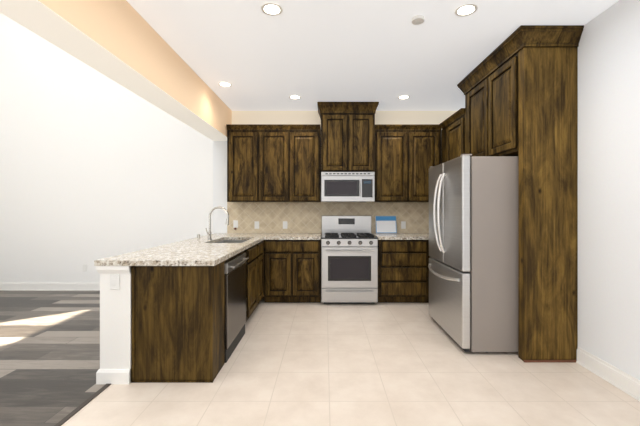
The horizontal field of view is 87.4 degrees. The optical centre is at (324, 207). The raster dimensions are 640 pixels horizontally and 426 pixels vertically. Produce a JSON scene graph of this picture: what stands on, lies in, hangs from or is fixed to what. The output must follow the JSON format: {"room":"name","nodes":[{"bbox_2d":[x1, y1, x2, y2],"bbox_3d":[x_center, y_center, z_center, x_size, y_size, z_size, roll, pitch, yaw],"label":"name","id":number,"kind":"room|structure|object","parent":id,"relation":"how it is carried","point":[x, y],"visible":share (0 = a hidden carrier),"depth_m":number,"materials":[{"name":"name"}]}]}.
{"room":"kitchen","nodes":[
{"label":"kitchen","id":0,"kind":"room"},
{"bbox_2d":[0,290,104,425],"bbox_3d":[-3.860,1.360,1.430,4.520,0.100,8.060,0,0,0],"label":"floor","id":1,"kind":"structure","parent":0,"point":[49,353],"depth_m":3.02,"materials":[{"name":"grey wood"}]},
{"bbox_2d":[54,384,110,425],"bbox_3d":[-1.605,1.307,-0.050,0.034,0.006,5.100,0,0,0],"label":"transition strip","id":2,"kind":"object","parent":1,"relation":"on","point":[79,407],"depth_m":2.20,"materials":[{"name":"brown"}]},
{"bbox_2d":[96,266,130,383],"bbox_3d":[-1.579,0.871,3.852,0.246,0.878,2.731,0,0,0],"label":"wall","id":3,"kind":"structure","parent":0,"point":[115,336],"depth_m":2.50,"materials":[{"name":"white paint"}]},
{"bbox_2d":[110,274,119,289],"bbox_3d":[-1.570,0.552,2.499,0.072,0.115,0.010,0,0,0],"label":"outlet","id":4,"kind":"object","parent":3,"relation":"attached to","point":[114,281],"visible":1,"depth_m":2.50,"materials":[{"name":"white plastic"}]},
{"bbox_2d":[0,0,231,140],"bbox_3d":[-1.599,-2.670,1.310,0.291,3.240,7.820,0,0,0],"label":"header beam","id":5,"kind":"structure","parent":0,"point":[125,44],"depth_m":2.54,"materials":[{"name":"white paint"}]},
{"bbox_2d":[0,0,639,379],"bbox_3d":[-1.924,-1.490,1.370,8.392,5.600,8.180,0,0,0],"label":"wall","id":6,"kind":"structure","parent":0,"point":[95,165],"depth_m":5.34,"materials":[{"name":"white paint"}]},
{"bbox_2d":[0,282,99,289],"bbox_3d":[-3.872,1.247,5.330,4.255,0.125,0.020,0,0,0],"label":"baseboard","id":7,"kind":"structure","parent":6,"relation":"attached to","point":[3,285],"depth_m":5.33,"materials":[{"name":"white paint"}]},
{"bbox_2d":[233,220,237,227],"bbox_3d":[-1.390,0.250,5.205,0.072,0.116,0.008,0,0,0],"label":"light switch","id":8,"kind":"object","parent":6,"relation":"attached to","point":[235,223],"visible":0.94,"depth_m":5.21,"materials":[{"name":"white plastic"}]},
{"bbox_2d":[226,124,261,201],"bbox_3d":[-1.168,-0.640,5.048,0.528,1.100,0.338,0,0,0],"label":"upper cabinet","id":9,"kind":"object","parent":6,"relation":"attached to","point":[244,141],"depth_m":4.88,"materials":[{"name":"brown wood"}]},
{"bbox_2d":[254,221,258,228],"bbox_3d":[-1.060,0.265,5.206,0.072,0.116,0.007,0,0,0],"label":"outlet","id":10,"kind":"object","parent":6,"relation":"attached to","point":[256,224],"visible":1,"depth_m":5.21,"materials":[{"name":"white plastic"}]},
{"bbox_2d":[262,124,293,201],"bbox_3d":[-0.749,-0.640,5.048,0.592,1.100,0.338,0,0,0],"label":"upper cabinet","id":11,"kind":"object","parent":6,"relation":"attached to","point":[273,162],"depth_m":4.88,"materials":[{"name":"brown wood"}]},
{"bbox_2d":[283,221,286,228],"bbox_3d":[-0.620,0.265,5.206,0.072,0.116,0.007,0,0,0],"label":"outlet","id":12,"kind":"object","parent":6,"relation":"attached to","point":[284,224],"visible":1,"depth_m":5.21,"materials":[{"name":"white plastic"}]},
{"bbox_2d":[294,124,320,201],"bbox_3d":[-0.330,-0.640,5.048,0.528,1.100,0.338,0,0,0],"label":"upper cabinet","id":13,"kind":"object","parent":6,"relation":"attached to","point":[307,137],"depth_m":4.88,"materials":[{"name":"brown wood"}]},
{"bbox_2d":[227,202,428,235],"bbox_3d":[0.315,0.300,5.215,3.669,0.820,0.010,0,0,0],"label":"backsplash","id":14,"kind":"structure","parent":6,"relation":"attached to","point":[298,217],"depth_m":5.21,"materials":[{"name":"tile"}]},
{"bbox_2d":[232,110,457,129],"bbox_3d":[0.348,-1.304,5.219,3.605,0.429,0.002,0,0,0],"label":"wall","id":15,"kind":"structure","parent":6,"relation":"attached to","point":[313,116],"depth_m":5.22,"materials":[{"name":"beige paint"}]},
{"bbox_2d":[317,102,378,171],"bbox_3d":[0.330,-1.020,4.996,0.880,0.991,0.442,0,0,0],"label":"upper cabinet","id":16,"kind":"object","parent":6,"relation":"attached to","point":[347,136],"visible":1,"depth_m":4.82,"materials":[{"name":"brown wood"}]},
{"bbox_2d":[321,172,374,201],"bbox_3d":[0.330,-0.306,4.994,0.768,0.428,0.446,0,0,0],"label":"microwave","id":17,"kind":"object","parent":16,"relation":"attached to","point":[347,186],"visible":1,"depth_m":4.81,"materials":[{"name":"silver metal"}]},
{"bbox_2d":[401,221,405,228],"bbox_3d":[1.220,0.265,5.206,0.072,0.116,0.007,0,0,0],"label":"outlet","id":18,"kind":"object","parent":6,"relation":"attached to","point":[403,224],"visible":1,"depth_m":5.21,"materials":[{"name":"white plastic"}]},
{"bbox_2d":[374,124,441,201],"bbox_3d":[1.213,-0.650,5.034,0.974,1.120,0.367,0,0,0],"label":"upper cabinet","id":19,"kind":"object","parent":6,"relation":"attached to","point":[407,156],"visible":0.77,"depth_m":4.88,"materials":[{"name":"brown wood"}]},
{"bbox_2d":[439,108,464,163],"bbox_3d":[1.899,-0.650,4.476,0.499,1.120,0.842,0,0,0],"label":"upper cabinet","id":20,"kind":"object","parent":6,"relation":"attached to","point":[452,136],"visible":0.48,"depth_m":4.38,"materials":[{"name":"brown wood"}]},
{"bbox_2d":[465,45,572,164],"bbox_3d":[1.911,-0.949,3.450,0.476,0.888,1.030,0,0,0],"label":"upper cabinet","id":21,"kind":"object","parent":6,"relation":"attached to","point":[518,87],"depth_m":2.85,"materials":[{"name":"brown wood"}]},
{"bbox_2d":[576,347,639,400],"bbox_3d":[2.141,1.244,0.123,0.022,0.132,5.445,0,0,0],"label":"baseboard","id":22,"kind":"structure","parent":6,"relation":"attached to","point":[625,382],"depth_m":2.51,"materials":[{"name":"white paint"}]},
{"bbox_2d":[61,297,639,425],"bbox_3d":[0.336,1.360,1.370,3.872,0.100,7.940,0,0,0],"label":"floor","id":23,"kind":"structure","parent":0,"point":[375,364],"depth_m":2.46,"materials":[{"name":"tile"}]},
{"bbox_2d":[131,258,230,382],"bbox_3d":[-1.139,0.871,2.665,0.632,0.880,0.303,0,0,0],"label":"base cabinet","id":24,"kind":"object","parent":23,"relation":"on","point":[177,324],"depth_m":2.52,"materials":[{"name":"brown wood"}]},
{"bbox_2d":[94,207,269,265],"bbox_3d":[-1.267,0.319,3.851,0.892,0.675,2.732,0,0,0],"label":"countertop","id":25,"kind":"structure","parent":24,"relation":"on","point":[210,249],"depth_m":3.00,"materials":[{"name":"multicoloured stone"}]},
{"bbox_2d":[225,253,248,362],"bbox_3d":[-1.103,0.887,3.160,0.645,0.838,0.672,0,0,0],"label":"dishwasher","id":26,"kind":"object","parent":23,"relation":"on","point":[235,294],"visible":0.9,"depth_m":3.05,"materials":[{"name":"silver"}]},
{"bbox_2d":[231,249,246,321],"bbox_3d":[-1.139,0.871,3.160,0.632,0.880,0.686,0,0,0],"label":"base cabinet","id":27,"kind":"object","parent":23,"relation":"on","point":[244,251],"depth_m":3.61,"materials":[{"name":"brown wood"}]},
{"bbox_2d":[247,241,263,319],"bbox_3d":[-1.139,0.871,4.042,0.632,0.880,1.077,0,0,0],"label":"base cabinet","id":28,"kind":"object","parent":23,"relation":"on","point":[255,263],"depth_m":3.97,"materials":[{"name":"brown wood"}]},
{"bbox_2d":[263,240,320,302],"bbox_3d":[-0.449,0.871,4.878,0.782,0.879,0.679,0,0,0],"label":"base cabinet","id":29,"kind":"object","parent":23,"relation":"on","point":[292,271],"visible":1,"depth_m":4.54,"materials":[{"name":"brown wood"}]},
{"bbox_2d":[266,233,320,239],"bbox_3d":[-0.435,0.410,4.871,0.754,0.040,0.692,0,0,0],"label":"countertop","id":30,"kind":"structure","parent":29,"relation":"on","point":[273,236],"depth_m":4.58,"materials":[{"name":"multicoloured stone"}]},
{"bbox_2d":[321,216,377,303],"bbox_3d":[0.330,0.715,4.819,0.760,1.190,0.762,0,0,0],"label":"gas range","id":31,"kind":"object","parent":23,"relation":"on","point":[349,259],"visible":1,"depth_m":4.50,"materials":[{"name":"silver metal"}]},
{"bbox_2d":[377,240,428,302],"bbox_3d":[1.062,0.871,4.878,0.690,0.880,0.679,0,0,0],"label":"base cabinet","id":32,"kind":"object","parent":23,"relation":"on","point":[403,272],"depth_m":4.54,"materials":[{"name":"brown wood"}]},
{"bbox_2d":[371,233,428,239],"bbox_3d":[1.433,0.410,4.876,1.431,0.040,0.682,0,0,0],"label":"countertop","id":33,"kind":"structure","parent":32,"relation":"on","point":[381,236],"depth_m":4.58,"materials":[{"name":"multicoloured stone"}]},
{"bbox_2d":[375,216,396,232],"bbox_3d":[0.940,0.256,5.157,0.320,0.267,0.068,0,0,0],"label":"booklet","id":34,"kind":"object","parent":33,"relation":"on","point":[386,224],"visible":0.96,"depth_m":5.15,"materials":[{"name":"white paper"}]},
{"bbox_2d":[428,154,517,352],"bbox_3d":[1.618,0.414,3.462,0.964,1.792,0.975,0,0,0],"label":"refrigerator","id":35,"kind":"object","parent":23,"relation":"on","point":[473,254],"visible":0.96,"depth_m":2.98,"materials":[{"name":"silver metal"}]},
{"bbox_2d":[127,0,618,109],"bbox_3d":[0.409,-1.570,1.310,3.726,0.100,7.820,0,0,0],"label":"ceiling","id":36,"kind":"structure","parent":0,"point":[385,54],"depth_m":3.10,"materials":[{"name":"paint"}]},
{"bbox_2d":[218,82,231,86],"bbox_3d":[-1.226,-1.516,4.110,0.169,0.002,0.169,0,0,-6],"label":"recessed light","id":37,"kind":"object","parent":36,"relation":"in","point":[225,84],"depth_m":4.11,"materials":[{"name":"white paint"}]},
{"bbox_2d":[261,3,282,15],"bbox_3d":[-0.405,-1.516,2.560,0.169,0.002,0.169,0,0,-6],"label":"recessed light","id":38,"kind":"object","parent":36,"relation":"in","point":[272,9],"depth_m":2.56,"materials":[{"name":"white paint"}]},
{"bbox_2d":[289,95,300,98],"bbox_3d":[-0.410,-1.516,4.590,0.169,0.002,0.169,0,0,-6],"label":"recessed light","id":39,"kind":"object","parent":36,"relation":"in","point":[293,96],"depth_m":4.60,"materials":[{"name":"white paint"}]},
{"bbox_2d":[398,95,409,98],"bbox_3d":[1.080,-1.516,4.590,0.169,0.002,0.169,0,0,-6],"label":"recessed light","id":40,"kind":"object","parent":36,"relation":"in","point":[404,96],"depth_m":4.60,"materials":[{"name":"white paint"}]},
{"bbox_2d":[412,15,423,24],"bbox_3d":[0.744,-1.504,2.680,0.100,0.028,0.100,0,0,0],"label":"smoke detector","id":41,"kind":"object","parent":36,"relation":"attached to","point":[417,19],"visible":1,"depth_m":2.66,"materials":[{"name":"white paint"}]},
{"bbox_2d":[454,4,477,16],"bbox_3d":[1.082,-1.516,2.570,0.169,0.002,0.169,0,0,-6],"label":"recessed light","id":42,"kind":"object","parent":36,"relation":"in","point":[467,9],"depth_m":2.57,"materials":[{"name":"white paint"}]}
]}

